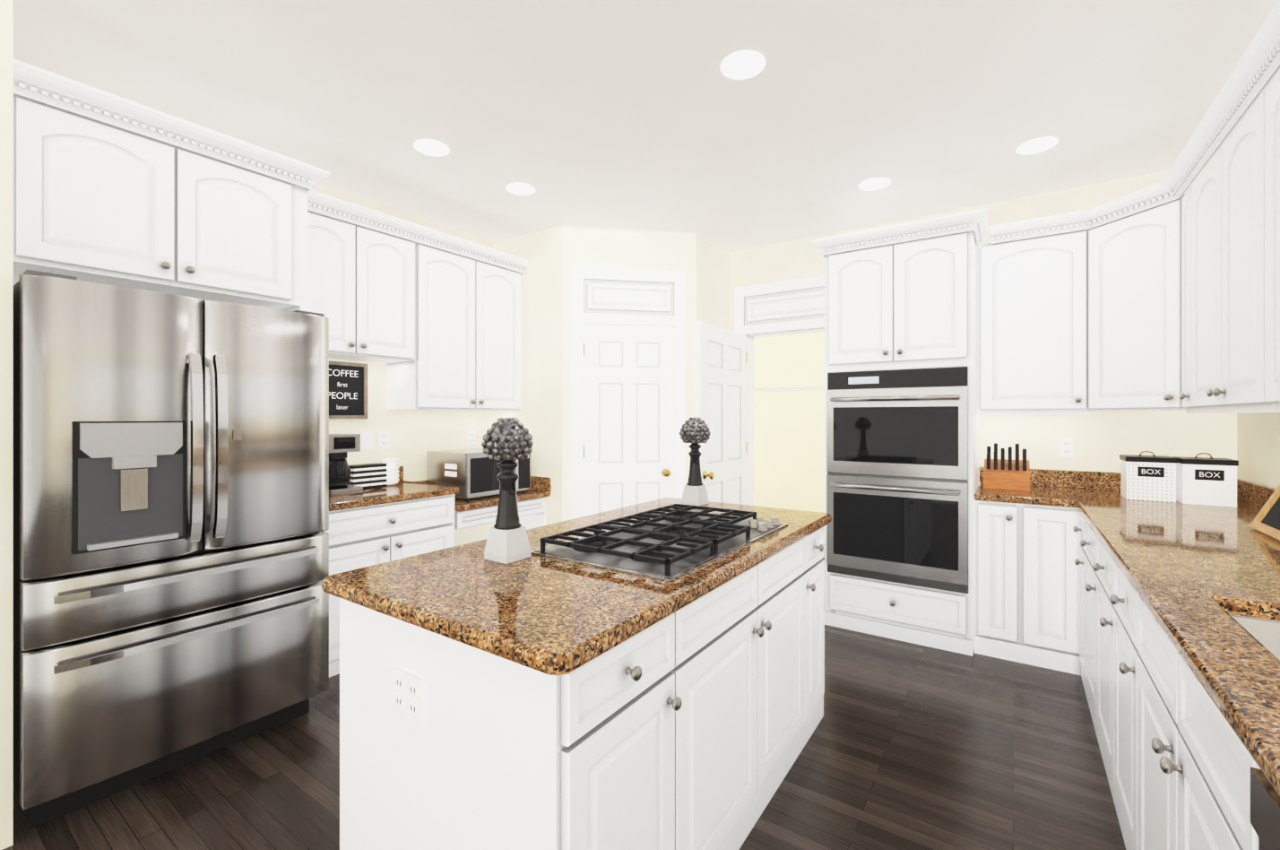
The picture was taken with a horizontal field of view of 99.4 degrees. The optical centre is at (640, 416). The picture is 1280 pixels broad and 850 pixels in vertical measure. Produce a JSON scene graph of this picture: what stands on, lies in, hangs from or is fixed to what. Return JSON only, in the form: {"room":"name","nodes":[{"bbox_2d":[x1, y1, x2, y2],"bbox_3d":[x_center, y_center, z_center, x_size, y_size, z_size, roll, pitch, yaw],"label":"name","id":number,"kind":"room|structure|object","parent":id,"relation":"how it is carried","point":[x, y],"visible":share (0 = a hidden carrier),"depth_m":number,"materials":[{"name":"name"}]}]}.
{"room":"kitchen","nodes":[
{"label":"kitchen","id":0,"kind":"room"},
{"bbox_2d":[0,0,13,849],"bbox_3d":[-2.362,-0.028,1.904,0.850,2.755,0.122,0,0,35],"label":"wall","id":1,"kind":"structure","parent":0,"point":[6,423],"depth_m":1.70,"materials":[{"name":"paint"}]},
{"bbox_2d":[311,182,494,545],"bbox_3d":[-2.772,-0.028,2.190,0.150,2.755,5.670,0,0,35],"label":"wall","id":2,"kind":"structure","parent":0,"point":[415,436],"depth_m":3.77,"materials":[{"name":"paint"}]},
{"bbox_2d":[13,61,296,311],"bbox_3d":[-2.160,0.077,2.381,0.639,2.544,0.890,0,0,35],"label":"upper cabinet","id":3,"kind":"object","parent":2,"relation":"attached to","point":[111,189],"depth_m":2.13,"materials":[{"name":"wood"}]},
{"bbox_2d":[328,360,367,418],"bbox_3d":[-1.852,-0.165,3.378,0.019,0.354,0.314,0,0,35],"label":"coffee sign","id":4,"kind":"object","parent":2,"relation":"attached to","point":[357,408],"visible":0.56,"depth_m":3.41,"materials":[{"name":"grey wood"}]},
{"bbox_2d":[328,391,357,398],"bbox_3d":[-1.849,-0.132,3.378,0.001,0.041,0.188,0,0,35],"label":"lettering","id":5,"kind":"object","parent":4,"relation":"attached to","point":[345,395],"visible":1,"depth_m":3.39,"materials":[{"name":"white"}]},
{"bbox_2d":[328,368,358,377],"bbox_3d":[-1.850,-0.272,3.377,0.001,0.041,0.197,0,0,35],"label":"lettering","id":6,"kind":"object","parent":4,"relation":"attached to","point":[350,373],"visible":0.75,"depth_m":3.40,"materials":[{"name":"white"}]},
{"bbox_2d":[361,431,373,449],"bbox_3d":[-1.762,0.150,3.516,0.011,0.115,0.075,0,0,34],"label":"electrical outlet plate","id":7,"kind":"object","parent":2,"relation":"attached to","point":[367,439],"depth_m":3.51,"materials":[{"name":"white plastic"}]},
{"bbox_2d":[378,430,389,448],"bbox_3d":[-1.701,0.150,3.608,0.008,0.115,0.075,0,0,34],"label":"electrical outlet plate","id":8,"kind":"object","parent":2,"relation":"attached to","point":[383,436],"depth_m":3.61,"materials":[{"name":"white plastic"}]},
{"bbox_2d":[296,162,530,410],"bbox_3d":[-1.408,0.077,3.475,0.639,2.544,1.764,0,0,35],"label":"upper cabinet","id":9,"kind":"object","parent":2,"relation":"attached to","point":[443,312],"depth_m":3.45,"materials":[{"name":"white wood"}]},
{"bbox_2d":[467,430,475,445],"bbox_3d":[-1.299,0.160,4.193,0.008,0.115,0.070,0,0,34],"label":"electrical outlet plate","id":10,"kind":"object","parent":2,"relation":"attached to","point":[471,434],"depth_m":4.19,"materials":[{"name":"white plastic"}]},
{"bbox_2d":[2,556,1125,849],"bbox_3d":[-0.075,1.410,2.054,5.050,0.120,9.100,0,0,35],"label":"floor","id":11,"kind":"structure","parent":0,"point":[912,747],"depth_m":2.02,"materials":[{"name":"brown wood"}]},
{"bbox_2d":[13,269,328,828],"bbox_3d":[-1.995,0.443,2.295,0.972,1.810,0.912,0,0,35],"label":"fridge","id":12,"kind":"object","parent":11,"relation":"on","point":[170,523],"visible":1,"depth_m":1.93,"materials":[{"name":"metal"}]},
{"bbox_2d":[323,493,459,676],"bbox_3d":[-1.630,0.912,3.179,0.608,0.874,0.866,0,0,35],"label":"base cabinet","id":13,"kind":"object","parent":11,"relation":"on","point":[360,537],"depth_m":2.97,"materials":[{"name":"white wood"}]},
{"bbox_2d":[328,466,458,510],"bbox_3d":[-1.626,0.405,3.184,0.626,0.140,0.878,0,0,35],"label":"countertop","id":14,"kind":"structure","parent":13,"relation":"on","point":[402,489],"depth_m":3.12,"materials":[{"name":"stone"}]},
{"bbox_2d":[328,432,363,496],"bbox_3d":[-1.768,0.267,3.130,0.320,0.335,0.175,0,0,35],"label":"coffee maker","id":15,"kind":"object","parent":14,"relation":"on","point":[341,445],"visible":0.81,"depth_m":3.06,"materials":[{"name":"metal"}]},
{"bbox_2d":[347,462,386,489],"bbox_3d":[-1.674,0.362,3.320,0.100,0.144,0.205,0,0,35],"label":"canisters","id":16,"kind":"object","parent":14,"relation":"on","point":[365,476],"visible":0.81,"depth_m":3.29,"materials":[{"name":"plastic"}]},
{"bbox_2d":[380,458,399,484],"bbox_3d":[-1.607,0.351,3.489,0.115,0.165,0.115,0,0,35],"label":"stacked cups","id":17,"kind":"object","parent":14,"relation":"on","point":[393,471],"visible":0.83,"depth_m":3.45,"materials":[{"name":"white ceramic"}]},
{"bbox_2d":[459,496,545,529],"bbox_3d":[-1.162,0.970,3.879,0.586,0.759,0.818,0,0,35],"label":"base cabinet","id":18,"kind":"object","parent":11,"relation":"on","point":[531,513],"depth_m":3.84,"materials":[{"name":"white wood"}]},
{"bbox_2d":[414,475,551,511],"bbox_3d":[-1.146,0.520,3.881,0.626,0.140,0.813,0,0,35],"label":"countertop","id":19,"kind":"structure","parent":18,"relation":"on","point":[540,487],"depth_m":3.80,"materials":[{"name":"stone"}]},
{"bbox_2d":[426,448,531,500],"bbox_3d":[-1.143,0.394,3.903,0.435,0.310,0.581,0,0,35],"label":"microwave","id":20,"kind":"object","parent":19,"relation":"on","point":[471,472],"visible":0.65,"depth_m":3.67,"materials":[{"name":"metal"}]},
{"bbox_2d":[339,597,683,849],"bbox_3d":[-0.366,0.912,1.422,0.826,0.874,0.410,0,0,35],"label":"base cabinet","id":21,"kind":"object","parent":11,"relation":"on","point":[505,754],"depth_m":1.21,"materials":[{"name":"white wood"}]},
{"bbox_2d":[392,665,423,724],"bbox_3d":[-0.557,0.665,1.300,0.115,0.105,0.008,0,0,35],"label":"outlet","id":22,"kind":"object","parent":21,"relation":"attached to","point":[407,694],"visible":1,"depth_m":1.29,"materials":[{"name":"white plastic"}]},
{"bbox_2d":[321,497,831,674],"bbox_3d":[-0.001,0.455,1.967,0.890,0.040,1.800,0,0,35],"label":"countertop","id":23,"kind":"structure","parent":21,"relation":"on","point":[549,616],"depth_m":1.35,"materials":[{"name":"stone"}]},
{"bbox_2d":[481,416,533,563],"bbox_3d":[-0.407,0.218,1.673,0.159,0.433,0.159,0,0,35],"label":"finial","id":24,"kind":"object","parent":23,"relation":"on","point":[507,440],"visible":1,"depth_m":1.64,"materials":[{"name":"grey metal"}]},
{"bbox_2d":[531,503,787,581],"bbox_3d":[0.118,0.412,1.954,0.530,0.045,0.905,0,0,35],"label":"cooktop","id":25,"kind":"object","parent":23,"relation":"in","point":[677,540],"visible":1,"depth_m":1.77,"materials":[{"name":"metal"}]},
{"bbox_2d":[679,416,710,505],"bbox_3d":[0.274,0.218,2.712,0.159,0.433,0.159,0,0,35],"label":"finial","id":26,"kind":"object","parent":23,"relation":"on","point":[695,431],"visible":1,"depth_m":2.68,"materials":[{"name":"black metal"}]},
{"bbox_2d":[683,534,809,849],"bbox_3d":[0.039,0.912,2.012,0.826,0.874,1.020,0,0,35],"label":"base cabinet","id":27,"kind":"object","parent":11,"relation":"on","point":[693,725],"depth_m":1.71,"materials":[{"name":"white wood"}]},
{"bbox_2d":[809,526,824,737],"bbox_3d":[0.410,0.912,2.551,0.826,0.874,0.290,0,0,35],"label":"base cabinet","id":28,"kind":"object","parent":11,"relation":"on","point":[817,539],"depth_m":2.34,"materials":[{"name":"white wood"}]},
{"bbox_2d":[810,207,989,656],"bbox_3d":[1.707,0.104,3.543,0.960,2.489,0.742,0,0,35],"label":"tall cabinet","id":29,"kind":"object","parent":11,"relation":"on","point":[901,296],"visible":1,"depth_m":3.26,"materials":[{"name":"white wood"}]},
{"bbox_2d":[826,365,968,593],"bbox_3d":[1.692,0.355,3.521,0.782,1.290,0.736,0,0,35],"label":"double oven","id":30,"kind":"object","parent":29,"relation":"in","point":[897,475],"visible":0.98,"depth_m":3.24,"materials":[{"name":"metal"}]},
{"bbox_2d":[974,499,1024,663],"bbox_3d":[2.171,0.912,3.293,0.215,0.874,0.629,0,0,35],"label":"base cabinet","id":31,"kind":"object","parent":11,"relation":"on","point":[998,526],"depth_m":3.03,"materials":[{"name":"white wood"}]},
{"bbox_2d":[974,482,1078,507],"bbox_3d":[2.261,0.455,3.218,0.450,0.040,0.650,0,0,34],"label":"countertop","id":32,"kind":"structure","parent":31,"relation":"on","point":[1037,495],"depth_m":3.04,"materials":[{"name":"stone"}]},
{"bbox_2d":[983,442,1029,491],"bbox_3d":[2.225,0.299,3.300,0.230,0.271,0.160,0,0,35],"label":"knife block","id":33,"kind":"object","parent":32,"relation":"on","point":[1004,473],"visible":1,"depth_m":3.25,"materials":[{"name":"brown wood"}]},
{"bbox_2d":[1024,503,1074,674],"bbox_3d":[2.365,0.912,3.160,0.257,0.874,0.629,0,0,35],"label":"base cabinet","id":34,"kind":"object","parent":11,"relation":"on","point":[1054,589],"depth_m":2.90,"materials":[{"name":"white wood"}]},
{"bbox_2d":[1074,507,1081,674],"bbox_3d":[2.511,0.912,2.526,0.719,0.874,0.289,0,0,35],"label":"base cabinet","id":35,"kind":"object","parent":11,"relation":"on","point":[1076,511],"depth_m":2.84,"materials":[{"name":"white wood"}]},
{"bbox_2d":[1078,513,1092,718],"bbox_3d":[2.293,0.912,2.210,0.719,0.874,0.480,0,0,35],"label":"base cabinet","id":36,"kind":"object","parent":11,"relation":"on","point":[1085,530],"depth_m":2.56,"materials":[{"name":"white wood"}]},
{"bbox_2d":[1092,530,1108,774],"bbox_3d":[2.027,0.912,1.822,0.719,0.874,0.460,0,0,35],"label":"base cabinet","id":37,"kind":"object","parent":11,"relation":"on","point":[1100,552],"depth_m":2.13,"materials":[{"name":"white wood"}]},
{"bbox_2d":[1107,553,1128,849],"bbox_3d":[1.778,0.912,1.460,0.719,0.874,0.420,0,0,35],"label":"base cabinet","id":38,"kind":"object","parent":11,"relation":"on","point":[1117,582],"depth_m":1.78,"materials":[{"name":"white wood"}]},
{"bbox_2d":[1128,581,1279,849],"bbox_3d":[1.405,0.912,0.917,0.719,0.874,0.897,0,0,35],"label":"base cabinet","id":39,"kind":"object","parent":11,"relation":"on","point":[1189,771],"depth_m":1.13,"materials":[{"name":"white wood"}]},
{"bbox_2d":[1071,487,1279,795],"bbox_3d":[1.851,0.455,1.578,0.732,0.040,3.818,0,0,34],"label":"countertop","id":40,"kind":"structure","parent":39,"relation":"on","point":[1196,575],"depth_m":1.40,"materials":[{"name":"stone"}]},
{"bbox_2d":[1119,450,1176,502],"bbox_3d":[2.691,0.307,2.883,0.196,0.255,0.196,0,0,35],"label":"box","id":41,"kind":"object","parent":40,"relation":"on","point":[1137,483],"visible":1,"depth_m":2.81,"materials":[{"name":"white plastic"}]},
{"bbox_2d":[1141,468,1159,474],"bbox_3d":[2.638,0.282,2.803,0.073,0.025,0.001,0,0,35],"label":"label","id":42,"kind":"object","parent":41,"relation":"attached to","point":[1150,473],"visible":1,"depth_m":2.81,"materials":[{"name":"white"}]},
{"bbox_2d":[1172,452,1238,507],"bbox_3d":[2.837,0.307,2.734,0.196,0.255,0.196,0,0,35],"label":"box","id":43,"kind":"object","parent":40,"relation":"on","point":[1193,487],"visible":0.98,"depth_m":2.66,"materials":[{"name":"white plastic"}]},
{"bbox_2d":[1199,471,1219,477],"bbox_3d":[2.784,0.282,2.654,0.073,0.025,0.001,0,0,35],"label":"label","id":44,"kind":"object","parent":43,"relation":"attached to","point":[1207,476],"visible":1,"depth_m":2.66,"materials":[{"name":"white paint"}]},
{"bbox_2d":[1230,614,1279,659],"bbox_3d":[1.361,0.582,0.903,0.444,0.212,0.734,0,0,35],"label":"sink basin","id":45,"kind":"object","parent":40,"relation":"in","point":[1265,633],"depth_m":1.27,"materials":[{"name":"grey ceramic"}]},
{"bbox_2d":[1248,484,1279,540],"bbox_3d":[2.297,0.289,1.873,0.150,0.289,0.490,0,0,35],"label":"sign","id":46,"kind":"object","parent":40,"relation":"on","point":[1267,520],"visible":1,"depth_m":2.04,"materials":[{"name":"grey"}]},
{"bbox_2d":[1250,766,1279,849],"bbox_3d":[0.946,0.914,0.321,0.740,0.868,0.600,0,0,35],"label":"dishwasher","id":47,"kind":"object","parent":11,"relation":"on","point":[1265,808],"visible":1,"depth_m":0.71,"materials":[{"name":"metal"}]},
{"bbox_2d":[494,224,729,525],"bbox_3d":[-0.161,-0.028,4.576,1.450,2.755,1.460,0,0,35],"label":"wall","id":48,"kind":"structure","parent":0,"point":[554,255],"depth_m":4.08,"materials":[{"name":"paint"}]},
{"bbox_2d":[571,266,685,518],"bbox_3d":[-0.078,0.125,4.053,0.855,2.450,0.019,0,0,-11],"label":"door frame","id":49,"kind":"structure","parent":48,"relation":"attached to","point":[614,296],"depth_m":4.04,"materials":[{"name":"white wood"}]},
{"bbox_2d":[583,324,674,516],"bbox_3d":[-0.074,0.329,4.047,0.505,2.018,0.497,0,0,35],"label":"pantry door","id":50,"kind":"structure","parent":48,"relation":"in","point":[628,415],"depth_m":4.04,"materials":[{"name":"white wood"}]},
{"bbox_2d":[13,0,1279,252],"bbox_3d":[-0.075,-1.465,2.054,5.050,0.120,9.100,0,0,35],"label":"ceiling","id":51,"kind":"structure","parent":0,"point":[646,115],"depth_m":2.36,"materials":[{"name":"paint"}]},
{"bbox_2d":[413,138,449,156],"bbox_3d":[-1.086,-1.400,2.833,0.176,0.009,0.176,0,0,35],"label":"recessed light","id":52,"kind":"object","parent":51,"relation":"in","point":[430,147],"visible":0.98,"depth_m":2.82,"materials":[{"name":"white"}]},
{"bbox_2d":[506,182,535,195],"bbox_3d":[-0.735,-1.400,3.345,0.176,0.009,0.176,0,0,35],"label":"recessed light","id":53,"kind":"object","parent":51,"relation":"in","point":[521,188],"visible":1,"depth_m":3.33,"materials":[{"name":"white glass"}]},
{"bbox_2d":[720,51,765,79],"bbox_3d":[0.411,-1.400,2.169,0.176,0.009,0.176,0,0,35],"label":"recessed light","id":54,"kind":"object","parent":51,"relation":"in","point":[742,64],"visible":1,"depth_m":2.16,"materials":[{"name":"white"}]},
{"bbox_2d":[858,177,890,190],"bbox_3d":[1.414,-1.400,3.275,0.176,0.009,0.176,0,0,35],"label":"recessed light","id":55,"kind":"object","parent":51,"relation":"in","point":[874,184],"visible":0.98,"depth_m":3.26,"materials":[{"name":"white glass"}]},
{"bbox_2d":[1016,137,1058,154],"bbox_3d":[2.054,-1.400,2.811,0.176,0.009,0.176,0,0,35],"label":"recessed light","id":56,"kind":"object","parent":51,"relation":"in","point":[1037,145],"visible":1,"depth_m":2.80,"materials":[{"name":"white"}]},
{"bbox_2d":[753,331,824,512],"bbox_3d":[2.272,-0.028,5.689,3.100,2.755,0.150,0,0,34],"label":"wall","id":57,"kind":"structure","parent":0,"point":[789,449],"depth_m":5.99,"materials":[{"name":"paint"}]},
{"bbox_2d":[753,386,824,411],"bbox_3d":[1.903,-0.185,5.664,2.120,0.257,0.306,0,0,35],"label":"shelf rail","id":58,"kind":"object","parent":57,"relation":"attached to","point":[801,388],"visible":0.35,"depth_m":5.76,"materials":[{"name":"white wood"}]},
{"bbox_2d":[729,163,1236,488],"bbox_3d":[2.043,-0.028,3.856,3.000,2.755,0.150,0,0,35],"label":"wall","id":59,"kind":"structure","parent":0,"point":[1103,440],"depth_m":3.36,"materials":[{"name":"paint"}]},
{"bbox_2d":[696,320,747,504],"bbox_3d":[0.648,0.329,4.214,0.173,2.018,0.820,0,0,35],"label":"hall door","id":60,"kind":"structure","parent":59,"relation":"in","point":[722,358],"depth_m":4.17,"materials":[{"name":"white wood"}]},
{"bbox_2d":[734,275,824,505],"bbox_3d":[1.263,0.130,4.380,1.010,2.440,0.170,0,0,35],"label":"door frame","id":61,"kind":"structure","parent":59,"relation":"attached to","point":[790,307],"depth_m":4.43,"materials":[{"name":"white wood"}]},
{"bbox_2d":[977,222,1089,414],"bbox_3d":[2.387,-0.540,3.320,0.502,1.051,0.339,0,0,35],"label":"upper cabinet","id":62,"kind":"object","parent":59,"relation":"attached to","point":[1031,286],"depth_m":3.18,"materials":[{"name":"white wood"}]},
{"bbox_2d":[979,466,1120,490],"bbox_3d":[2.724,0.382,3.282,1.140,0.104,0.020,0,0,34],"label":"backsplash","id":63,"kind":"structure","parent":59,"relation":"attached to","point":[1038,477],"depth_m":3.32,"materials":[{"name":"stone"}]},
{"bbox_2d":[1059,438,1073,457],"bbox_3d":[2.633,0.190,3.354,0.070,0.115,0.008,0,0,34],"label":"electrical outlet plate","id":64,"kind":"object","parent":59,"relation":"attached to","point":[1066,447],"visible":1,"depth_m":3.34,"materials":[{"name":"white plastic"}]},
{"bbox_2d":[1236,412,1279,488],"bbox_3d":[1.399,-0.028,0.137,0.150,2.755,7.010,0,0,35],"label":"wall","id":65,"kind":"structure","parent":0,"point":[1258,446],"depth_m":2.68,"materials":[{"name":"paint"}]},
{"bbox_2d":[1084,172,1188,412],"bbox_3d":[2.554,-0.593,2.818,0.325,1.093,0.325,0,0,35],"label":"upper cabinet","id":66,"kind":"object","parent":65,"relation":"attached to","point":[1164,295],"depth_m":2.80,"materials":[{"name":"white wood"}]},
{"bbox_2d":[1174,182,1184,410],"bbox_3d":[2.669,-0.540,2.421,0.339,1.051,0.174,0,0,35],"label":"upper cabinet","id":67,"kind":"object","parent":65,"relation":"attached to","point":[1180,189],"depth_m":2.58,"materials":[{"name":"white wood"}]},
{"bbox_2d":[1184,86,1253,413],"bbox_3d":[2.376,-0.540,1.995,0.339,1.051,0.860,0,0,35],"label":"upper cabinet","id":68,"kind":"object","parent":65,"relation":"attached to","point":[1219,203],"depth_m":2.08,"materials":[{"name":"white wood"}]},
{"bbox_2d":[1236,477,1275,507],"bbox_3d":[2.142,0.382,1.378,0.026,0.104,3.818,0,0,34],"label":"backsplash","id":69,"kind":"structure","parent":65,"relation":"attached to","point":[1257,494],"depth_m":2.68,"materials":[{"name":"stone"}]},
{"bbox_2d":[1253,46,1279,412],"bbox_3d":[1.878,-0.540,1.270,0.339,1.051,0.900,0,0,35],"label":"upper cabinet","id":70,"kind":"object","parent":65,"relation":"attached to","point":[1267,108],"depth_m":1.71,"materials":[{"name":"white wood"}]}
]}

